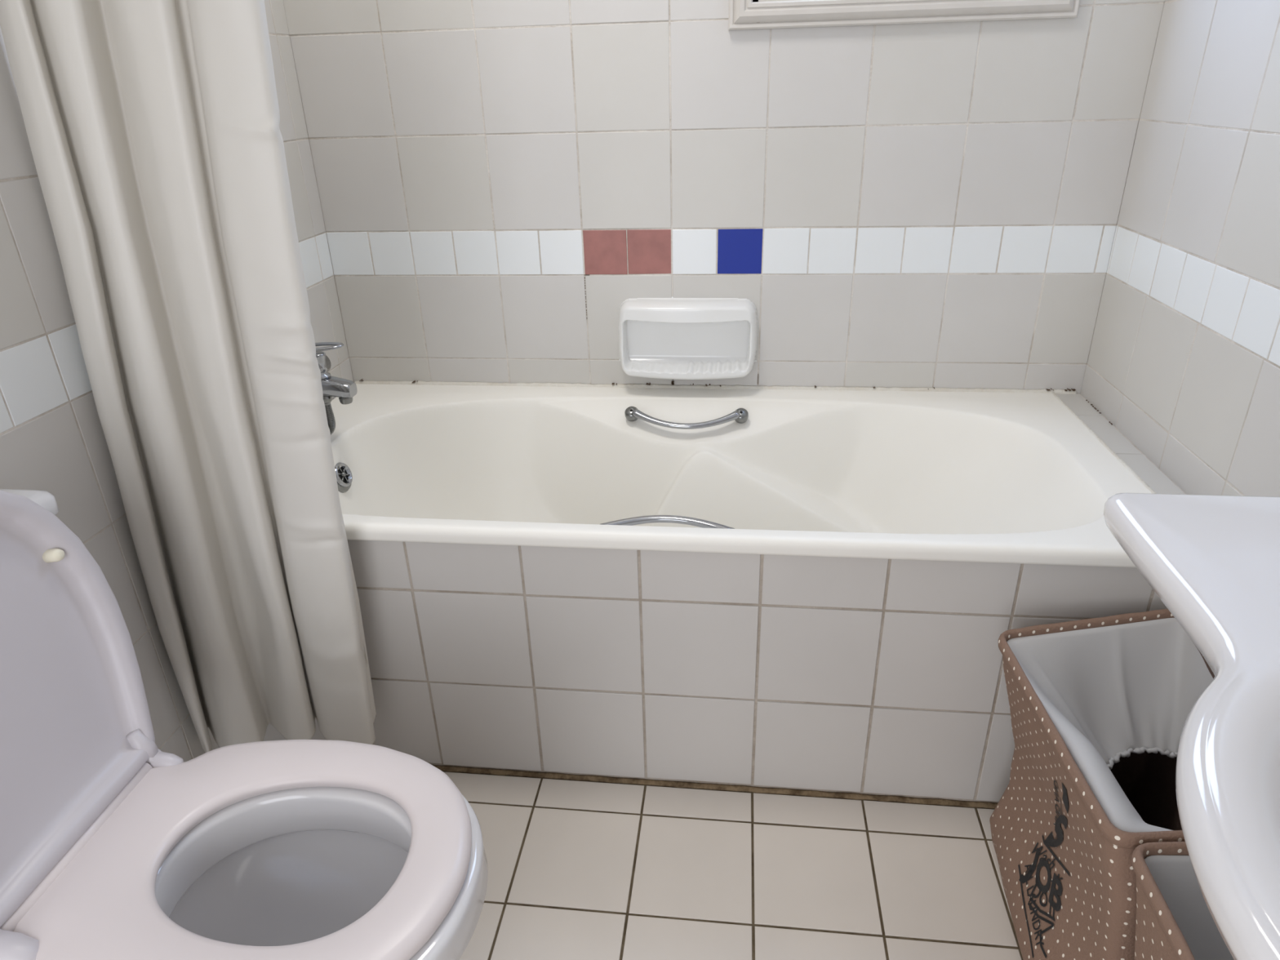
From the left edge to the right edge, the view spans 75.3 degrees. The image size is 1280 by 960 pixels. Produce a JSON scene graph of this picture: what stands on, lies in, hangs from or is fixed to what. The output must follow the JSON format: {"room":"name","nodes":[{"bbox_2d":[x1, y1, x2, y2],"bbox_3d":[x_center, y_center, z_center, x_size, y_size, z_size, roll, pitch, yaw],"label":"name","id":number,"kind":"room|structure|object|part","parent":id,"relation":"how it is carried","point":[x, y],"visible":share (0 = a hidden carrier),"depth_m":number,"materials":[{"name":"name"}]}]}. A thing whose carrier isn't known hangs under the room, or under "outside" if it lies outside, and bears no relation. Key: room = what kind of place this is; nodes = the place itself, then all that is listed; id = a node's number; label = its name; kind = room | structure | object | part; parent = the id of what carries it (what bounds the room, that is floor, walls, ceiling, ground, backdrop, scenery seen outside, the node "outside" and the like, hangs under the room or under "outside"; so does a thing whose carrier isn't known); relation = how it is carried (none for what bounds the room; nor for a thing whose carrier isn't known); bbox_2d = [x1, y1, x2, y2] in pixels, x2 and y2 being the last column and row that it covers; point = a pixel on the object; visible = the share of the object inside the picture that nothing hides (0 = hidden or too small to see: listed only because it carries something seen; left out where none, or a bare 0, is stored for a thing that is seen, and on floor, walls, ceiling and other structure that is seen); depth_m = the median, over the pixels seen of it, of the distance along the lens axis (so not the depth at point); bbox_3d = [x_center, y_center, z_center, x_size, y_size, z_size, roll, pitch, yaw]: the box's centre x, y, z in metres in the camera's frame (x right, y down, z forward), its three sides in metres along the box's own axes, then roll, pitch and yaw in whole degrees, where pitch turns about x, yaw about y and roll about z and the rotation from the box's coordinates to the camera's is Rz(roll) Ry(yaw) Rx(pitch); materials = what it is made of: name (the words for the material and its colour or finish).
{"room":"bathroom","nodes":[
{"label":"bathroom","id":0,"kind":"room"},
{"bbox_2d":[0,0,353,762],"bbox_3d":[-0.943,-0.271,0.618,0.121,2.400,2.870,1,26,7],"label":"wall","id":1,"kind":"structure","parent":0,"point":[53,441],"depth_m":1.20,"materials":[{"name":"white tile"}]},
{"bbox_2d":[315,342,357,434],"bbox_3d":[-0.679,-0.364,1.556,0.185,0.642,0.338,1,26,7],"label":"tap","id":2,"kind":"object","parent":1,"relation":"attached to","point":[344,389],"visible":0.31,"depth_m":1.66,"materials":[{"name":"silver metal"}]},
{"bbox_3d":[-0.639,-0.230,1.654,0.035,0.050,0.035,1,26,7],"label":"diverter knob","id":3,"kind":"part","parent":2,"relation":"part of","materials":[{"name":"silver metal"}]},
{"bbox_3d":[-0.656,-0.241,1.651,0.148,0.064,0.053,1,26,7],"label":"lever handle","id":4,"kind":"part","parent":2,"relation":"part of","materials":[{"name":"silver metal"}]},
{"bbox_3d":[-0.644,-0.190,1.674,0.135,0.044,0.044,1,26,7],"label":"spout","id":5,"kind":"part","parent":2,"relation":"part of","materials":[{"name":"silver metal"}]},
{"bbox_2d":[262,539,1167,803],"bbox_3d":[0.067,0.338,1.463,1.724,0.517,0.017,1,26,7],"label":"tiled panel","id":6,"kind":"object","parent":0,"point":[857,675],"depth_m":1.44,"materials":[{"name":"tile"}]},
{"bbox_2d":[432,764,997,808],"bbox_3d":[0.072,0.574,1.563,1.724,0.006,0.011,1,26,7],"label":"baseboard","id":7,"kind":"structure","parent":6,"relation":"attached to","point":[854,796],"depth_m":1.55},
{"bbox_2d":[283,0,1164,393],"bbox_3d":[0.130,-0.843,1.741,1.725,2.400,0.121,1,26,7],"label":"wall","id":8,"kind":"structure","parent":0,"point":[930,205],"depth_m":1.77,"materials":[{"name":"white tile"}]},
{"bbox_2d":[617,296,757,379],"bbox_3d":[0.106,-0.317,1.893,0.324,0.188,0.071,1,26,7],"label":"soap dish","id":9,"kind":"object","parent":8,"relation":"attached to","point":[672,338],"visible":1,"depth_m":1.91,"materials":[{"name":"white"}]},
{"bbox_2d":[359,274,1112,424],"bbox_3d":[0.133,-0.298,1.829,1.703,0.268,0.195,1,26,7],"label":"trim","id":10,"kind":"structure","parent":8,"relation":"attached to","point":[673,381],"depth_m":1.91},
{"bbox_2d":[354,380,1156,493],"bbox_3d":[0.096,-0.067,1.654,1.708,0.020,0.714,1,26,7],"label":"trim","id":11,"kind":"structure","parent":8,"relation":"attached to","point":[1054,392],"depth_m":1.95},
{"bbox_2d":[728,0,1079,30],"bbox_3d":[0.493,-1.291,1.460,0.653,0.861,0.132,1,26,7],"label":"window","id":12,"kind":"structure","parent":8,"relation":"in","point":[743,14],"depth_m":1.59,"materials":[{"name":"paint"}]},
{"bbox_2d":[443,771,1022,959],"bbox_3d":[-0.001,0.904,0.999,1.964,0.101,2.990,1,26,7],"label":"floor","id":13,"kind":"structure","parent":0,"point":[578,869],"depth_m":1.38,"materials":[{"name":"tile"}]},
{"bbox_2d":[0,488,488,959],"bbox_3d":[-0.516,0.417,0.937,0.678,0.856,0.434,1,26,7],"label":"toilet","id":14,"kind":"object","parent":13,"relation":"on","point":[113,846],"visible":1,"depth_m":0.97,"materials":[{"name":"white ceramic"}]},
{"bbox_3d":[-0.795,0.116,0.828,0.134,0.033,0.434,1,26,7],"label":"cistern lid","id":15,"kind":"part","parent":14,"relation":"part of","materials":[{"name":"white ceramic"}]},
{"bbox_3d":[-0.680,0.218,0.862,0.076,0.424,0.365,1,26,7],"label":"lid","id":16,"kind":"part","parent":14,"relation":"part of","materials":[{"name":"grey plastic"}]},
{"bbox_3d":[-0.424,0.423,0.933,0.468,0.028,0.370,1,26,7],"label":"seat","id":17,"kind":"part","parent":14,"relation":"part of","materials":[{"name":"white plastic"}]},
{"bbox_3d":[-0.414,0.623,1.024,0.484,0.404,0.370,1,26,7],"label":"bowl","id":18,"kind":"part","parent":14,"relation":"part of","materials":[{"name":"white ceramic"}]},
{"bbox_2d":[330,383,1152,567],"bbox_3d":[0.073,0.112,1.731,1.656,0.402,0.730,1,26,7],"label":"bathtub","id":19,"kind":"object","parent":13,"relation":"on","point":[978,477],"visible":0.58,"depth_m":1.86,"materials":[{"name":"white ceramic"}]},
{"bbox_3d":[-0.641,-0.007,1.755,0.043,0.073,0.074,1,26,7],"label":"overflow plate","id":20,"kind":"part","parent":19,"relation":"part of","materials":[{"name":"silver metal"}]},
{"bbox_2d":[337,466,350,483],"bbox_3d":[-0.630,-0.012,1.752,0.025,0.041,0.039,1,26,7],"label":"grille","id":21,"kind":"object","parent":19,"relation":"attached to","point":[344,472],"depth_m":1.75,"materials":[{"name":"silver metal"}]},
{"bbox_3d":[0.047,0.080,1.437,0.235,0.023,0.048,1,26,7],"label":"grab handle","id":22,"kind":"part","parent":19,"relation":"part of","materials":[{"name":"silver metal"}]},
{"bbox_3d":[0.102,-0.138,1.867,0.247,0.035,0.049,1,26,7],"label":"grab handle","id":23,"kind":"part","parent":19,"relation":"part of","materials":[{"name":"silver metal"}]},
{"bbox_2d":[989,608,1214,959],"bbox_3d":[0.691,0.491,1.173,0.330,0.459,0.438,1,26,7],"label":"laundry basket","id":24,"kind":"object","parent":13,"relation":"on","point":[1100,707],"visible":0.75,"depth_m":1.23,"materials":[{"name":"brown fabric"}]},
{"bbox_2d":[1131,841,1234,959],"bbox_3d":[0.657,0.660,0.851,0.278,0.434,0.357,1,26,7],"label":"laundry basket","id":25,"kind":"object","parent":13,"relation":"on","point":[1174,921],"visible":0.59,"depth_m":0.91,"materials":[{"name":"brown fabric"}]},
{"bbox_2d":[1080,0,1279,497],"bbox_3d":[0.887,-0.224,0.406,0.121,2.400,2.870,1,26,7],"label":"wall","id":26,"kind":"structure","parent":0,"point":[1184,360],"depth_m":1.40,"materials":[{"name":"white tile"}]},
{"bbox_2d":[1055,393,1186,494],"bbox_3d":[0.925,0.000,1.582,0.064,0.097,0.713,1,26,7],"label":"bathtub ledge","id":27,"kind":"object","parent":26,"relation":"attached to","point":[1120,444],"depth_m":1.61,"materials":[{"name":"white tile"}]},
{"bbox_2d":[1103,493,1279,959],"bbox_3d":[0.564,0.311,0.441,0.504,0.179,1.014,1,26,7],"label":"washbasin","id":28,"kind":"object","parent":26,"relation":"attached to","point":[1212,561],"visible":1,"depth_m":0.59,"materials":[{"name":"white ceramic"}]},
{"bbox_3d":[0.011,-1.182,0.642,1.724,0.060,0.060,1,26,7],"label":"curtain rod","id":29,"kind":"object","parent":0,"visible":0},
{"bbox_2d":[0,0,376,752],"bbox_3d":[-0.621,-0.366,1.095,0.399,1.870,0.125,1,26,7],"label":"shower curtain","id":30,"kind":"object","parent":29,"relation":"hanging from","point":[155,138],"visible":0.99,"depth_m":1.17,"materials":[{"name":"white fabric"}]}
]}

